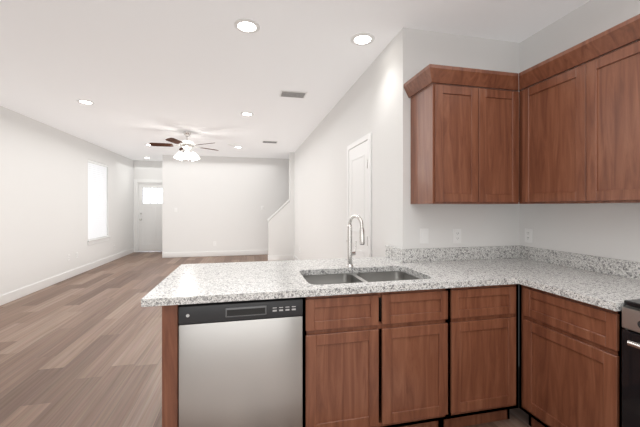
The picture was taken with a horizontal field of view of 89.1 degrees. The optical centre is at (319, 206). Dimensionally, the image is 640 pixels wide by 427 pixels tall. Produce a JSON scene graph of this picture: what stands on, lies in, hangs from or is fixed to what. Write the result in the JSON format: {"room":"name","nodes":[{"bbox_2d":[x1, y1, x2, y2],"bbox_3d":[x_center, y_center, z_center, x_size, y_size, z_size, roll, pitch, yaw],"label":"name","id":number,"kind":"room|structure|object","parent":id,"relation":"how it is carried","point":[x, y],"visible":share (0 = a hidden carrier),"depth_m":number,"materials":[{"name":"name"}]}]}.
{"room":"kitchen","nodes":[
{"label":"kitchen","id":0,"kind":"room"},
{"bbox_2d":[0,106,132,295],"bbox_3d":[-4.205,-0.020,3.616,0.120,2.700,12.340,0,0,-13],"label":"wall","id":1,"kind":"structure","parent":0,"point":[43,200],"depth_m":5.48,"materials":[{"name":"paint"}]},
{"bbox_2d":[0,248,133,305],"bbox_3d":[-4.139,1.262,3.631,0.014,0.135,12.100,0,0,-13],"label":"baseboard","id":2,"kind":"structure","parent":1,"relation":"attached to","point":[21,292],"depth_m":5.60,"materials":[{"name":"white paint"}]},
{"bbox_2d":[87,165,109,244],"bbox_3d":[-5.011,-0.100,7.294,0.150,1.800,1.090,0,0,-13],"label":"window","id":3,"kind":"structure","parent":1,"relation":"in","point":[97,240],"depth_m":7.24,"materials":[{"name":"white paint"}]},
{"bbox_2d":[88,160,107,239],"bbox_3d":[-4.999,-0.150,7.297,0.048,1.692,0.986,0,0,-13],"label":"window blinds","id":4,"kind":"object","parent":3,"relation":"attached to","point":[97,208],"visible":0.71,"depth_m":7.28,"materials":[{"name":"white paint"}]},
{"bbox_2d":[133,160,161,179],"bbox_3d":[-4.895,-0.020,9.724,1.210,2.700,0.120,0,0,-13],"label":"wall","id":5,"kind":"structure","parent":0,"point":[147,170],"depth_m":9.62,"materials":[{"name":"paint"}]},
{"bbox_2d":[133,180,161,251],"bbox_3d":[-4.951,0.263,9.701,1.080,2.135,0.140,0,0,-13],"label":"door frame","id":6,"kind":"structure","parent":5,"relation":"attached to","point":[135,213],"depth_m":9.53,"materials":[{"name":"white paint"}]},
{"bbox_2d":[138,184,161,251],"bbox_3d":[-4.943,0.315,9.665,0.844,2.006,0.122,0,0,-13],"label":"front door","id":7,"kind":"structure","parent":5,"relation":"in","point":[149,217],"depth_m":9.67,"materials":[{"name":"white paint"}]},
{"bbox_2d":[162,155,288,252],"bbox_3d":[-1.327,-0.020,9.193,5.760,2.700,0.120,0,0,-13],"label":"wall","id":8,"kind":"structure","parent":0,"point":[220,201],"depth_m":8.82,"materials":[{"name":"paint"}]},
{"bbox_2d":[162,250,267,257],"bbox_3d":[-2.766,1.262,8.801,2.780,0.135,0.014,0,0,-13],"label":"baseboard","id":9,"kind":"structure","parent":8,"relation":"attached to","point":[212,253],"depth_m":8.78,"materials":[{"name":"white paint"}]},
{"bbox_2d":[0,251,530,426],"bbox_3d":[-0.863,1.380,4.367,6.970,0.100,12.340,0,0,-13],"label":"floor","id":10,"kind":"structure","parent":0,"point":[83,349],"depth_m":3.01,"materials":[{"name":"brown wood"}]},
{"bbox_2d":[162,305,179,426],"bbox_3d":[-0.804,0.894,1.951,0.070,0.872,0.840,0,0,-13],"label":"peninsula end panel","id":11,"kind":"object","parent":10,"relation":"on","point":[170,371],"visible":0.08,"depth_m":1.54,"materials":[{"name":"brown wood"}]},
{"bbox_2d":[178,297,302,426],"bbox_3d":[-0.443,0.895,1.887,0.601,0.862,0.604,0,0,-13],"label":"stainless steel dishwasher","id":12,"kind":"object","parent":10,"relation":"on","point":[240,363],"visible":0.96,"depth_m":1.60,"materials":[{"name":"metal"}]},
{"bbox_2d":[302,288,447,426],"bbox_3d":[0.260,0.895,2.059,0.842,0.870,0.617,0,0,-13],"label":"base cabinet","id":13,"kind":"object","parent":10,"relation":"on","point":[363,366],"visible":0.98,"depth_m":1.75,"materials":[{"name":"brown wood"}]},
{"bbox_2d":[141,245,597,306],"bbox_3d":[0.397,0.388,2.221,2.688,0.135,0.940,0,0,-13],"label":"countertop","id":14,"kind":"structure","parent":13,"relation":"on","point":[455,267],"depth_m":2.03,"materials":[{"name":"grey stone"}]},
{"bbox_2d":[346,214,364,266],"bbox_3d":[0.240,0.235,2.238,0.095,0.369,0.169,0,0,-13],"label":"pull-down faucet","id":15,"kind":"object","parent":14,"relation":"on","point":[350,253],"visible":1,"depth_m":2.27,"materials":[{"name":"silver metal"}]},
{"bbox_2d":[303,271,420,320],"bbox_3d":[0.266,0.616,2.033,0.800,0.320,0.470,0,0,-13],"label":"double-bowl sink","id":16,"kind":"object","parent":14,"relation":"in","point":[322,279],"visible":0.12,"depth_m":2.21,"materials":[{"name":"grey metal"}]},
{"bbox_2d":[441,284,518,426],"bbox_3d":[0.907,0.895,2.204,0.480,0.870,0.617,0,0,-13],"label":"base cabinet","id":17,"kind":"object","parent":10,"relation":"on","point":[483,354],"visible":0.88,"depth_m":1.91,"materials":[{"name":"brown wood"}]},
{"bbox_2d":[519,284,624,426],"bbox_3d":[1.556,0.895,1.764,0.624,0.870,0.555,0,0,-13],"label":"base cabinet","id":18,"kind":"object","parent":10,"relation":"on","point":[570,362],"visible":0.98,"depth_m":1.66,"materials":[{"name":"brown wood"}]},
{"bbox_2d":[521,257,639,310],"bbox_3d":[1.551,0.388,1.737,0.648,0.135,0.510,0,0,-13],"label":"countertop","id":19,"kind":"structure","parent":18,"relation":"on","point":[609,283],"depth_m":1.89,"materials":[{"name":"grey stone"}]},
{"bbox_2d":[622,299,639,426],"bbox_3d":[1.675,0.795,1.110,0.677,1.070,0.762,0,0,-13],"label":"range","id":20,"kind":"object","parent":10,"relation":"on","point":[631,365],"visible":0.98,"depth_m":1.38,"materials":[{"name":"silver metal"}]},
{"bbox_2d":[268,152,293,254],"bbox_3d":[-0.966,-0.020,8.131,0.640,2.700,0.110,0,0,-13],"label":"wall","id":21,"kind":"structure","parent":0,"point":[281,232],"depth_m":8.10,"materials":[{"name":"paint"}]},
{"bbox_2d":[268,199,289,220],"bbox_3d":[-1.031,0.075,8.116,0.535,0.540,0.140,0,0,-13],"label":"trim","id":22,"kind":"structure","parent":21,"relation":"attached to","point":[278,209],"depth_m":8.06,"materials":[{"name":"white paint"}]},
{"bbox_2d":[268,255,293,260],"bbox_3d":[-0.971,1.262,8.123,0.654,0.135,0.124,0,0,-13],"label":"baseboard","id":23,"kind":"structure","parent":21,"relation":"attached to","point":[279,257],"depth_m":8.06,"materials":[{"name":"white paint"}]},
{"bbox_2d":[0,0,589,160],"bbox_3d":[-0.863,-1.420,4.367,6.970,0.100,12.340,0,0,-13],"label":"ceiling","id":24,"kind":"structure","parent":0,"point":[140,74],"depth_m":3.02,"materials":[{"name":"white paint"}]},
{"bbox_2d":[76,99,94,104],"bbox_3d":[-3.052,-1.365,4.234,0.196,0.010,0.196,0,0,-13],"label":"recessed light","id":25,"kind":"object","parent":24,"relation":"in","point":[82,101],"visible":1,"depth_m":4.22,"materials":[{"name":"white paint"}]},
{"bbox_2d":[149,131,218,160],"bbox_3d":[-2.482,-1.105,5.930,1.156,0.530,1.200,0,0,-13],"label":"ceiling fan","id":26,"kind":"object","parent":24,"relation":"hanging from","point":[186,145],"visible":1,"depth_m":5.87,"materials":[{"name":"silver metal"}]},
{"bbox_2d":[234,18,259,33],"bbox_3d":[-0.552,-1.365,2.459,0.196,0.010,0.196,0,0,-13],"label":"recessed light","id":27,"kind":"object","parent":24,"relation":"in","point":[248,26],"visible":1,"depth_m":2.45,"materials":[{"name":"white paint"}]},
{"bbox_2d":[240,112,253,115],"bbox_3d":[-1.074,-1.365,4.781,0.196,0.010,0.196,0,0,-13],"label":"recessed light","id":28,"kind":"object","parent":24,"relation":"in","point":[246,113],"visible":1,"depth_m":4.76,"materials":[{"name":"white paint"}]},
{"bbox_2d":[262,141,277,143],"bbox_3d":[-1.054,-1.365,6.835,0.320,0.009,0.220,0,0,-13],"label":"ceiling vent","id":29,"kind":"object","parent":24,"relation":"in","point":[276,142],"visible":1,"depth_m":6.86,"materials":[{"name":"white metal"}]},
{"bbox_2d":[279,90,307,98],"bbox_3d":[-0.327,-1.365,3.944,0.320,0.009,0.220,0,0,-13],"label":"ceiling vent","id":30,"kind":"object","parent":24,"relation":"in","point":[292,94],"visible":1,"depth_m":3.93,"materials":[{"name":"white metal"}]},
{"bbox_2d":[351,33,374,45],"bbox_3d":[0.347,-1.365,2.651,0.196,0.010,0.196,0,0,-13],"label":"recessed light","id":31,"kind":"object","parent":24,"relation":"in","point":[360,39],"visible":1,"depth_m":2.64,"materials":[{"name":"white paint"}]},
{"bbox_2d":[294,36,395,259],"bbox_3d":[0.029,-0.020,5.439,0.120,2.700,5.800,0,0,-13],"label":"wall","id":32,"kind":"structure","parent":0,"point":[364,105],"depth_m":3.96,"materials":[{"name":"paint"}]},
{"bbox_2d":[346,140,367,257],"bbox_3d":[0.377,0.334,3.440,0.072,1.969,0.615,0,0,-13],"label":"hall door","id":33,"kind":"structure","parent":32,"relation":"in","point":[358,179],"depth_m":3.42,"materials":[{"name":"white paint"}]},
{"bbox_2d":[347,133,370,256],"bbox_3d":[0.403,0.310,3.450,0.019,2.040,0.725,0,0,-13],"label":"door frame","id":34,"kind":"structure","parent":32,"relation":"attached to","point":[363,139],"depth_m":3.12,"materials":[{"name":"white paint"}]},
{"bbox_2d":[396,27,519,248],"bbox_3d":[1.809,-0.020,2.805,2.440,2.700,0.120,0,0,-13],"label":"wall","id":35,"kind":"structure","parent":0,"point":[478,225],"depth_m":2.56,"materials":[{"name":"paint"}]},
{"bbox_2d":[420,229,427,243],"bbox_3d":[0.807,0.225,2.512,0.072,0.116,0.010,0,0,-13],"label":"light switch","id":36,"kind":"object","parent":35,"relation":"attached to","point":[423,236],"visible":1,"depth_m":2.51,"materials":[{"name":"white plastic"}]},
{"bbox_2d":[453,229,460,242],"bbox_3d":[1.089,0.230,2.576,0.072,0.116,0.009,0,0,-13],"label":"outlet","id":37,"kind":"object","parent":35,"relation":"attached to","point":[456,235],"visible":1,"depth_m":2.57,"materials":[{"name":"white plastic"}]},
{"bbox_2d":[404,64,518,203],"bbox_3d":[1.041,-0.478,2.382,0.747,0.913,0.363,0,0,-13],"label":"upper cabinet","id":38,"kind":"object","parent":35,"relation":"attached to","point":[465,141],"visible":1,"depth_m":2.25,"materials":[{"name":"brown wood"}]},
{"bbox_2d":[520,0,639,261],"bbox_3d":[2.150,-0.020,0.831,0.120,2.700,3.880,0,0,-13],"label":"wall","id":39,"kind":"structure","parent":0,"point":[610,230],"depth_m":2.21,"materials":[{"name":"paint"}]},
{"bbox_2d":[525,228,531,242],"bbox_3d":[1.681,0.230,2.622,0.009,0.116,0.072,0,0,-13],"label":"outlet","id":40,"kind":"object","parent":39,"relation":"attached to","point":[528,235],"visible":1,"depth_m":2.62,"materials":[{"name":"white plastic"}]},
{"bbox_2d":[519,14,639,203],"bbox_3d":[1.657,-0.478,1.910,0.363,0.913,0.940,0,0,-13],"label":"upper cabinet","id":41,"kind":"object","parent":39,"relation":"attached to","point":[579,133],"visible":1,"depth_m":1.87,"materials":[{"name":"brown wood"}]}
]}

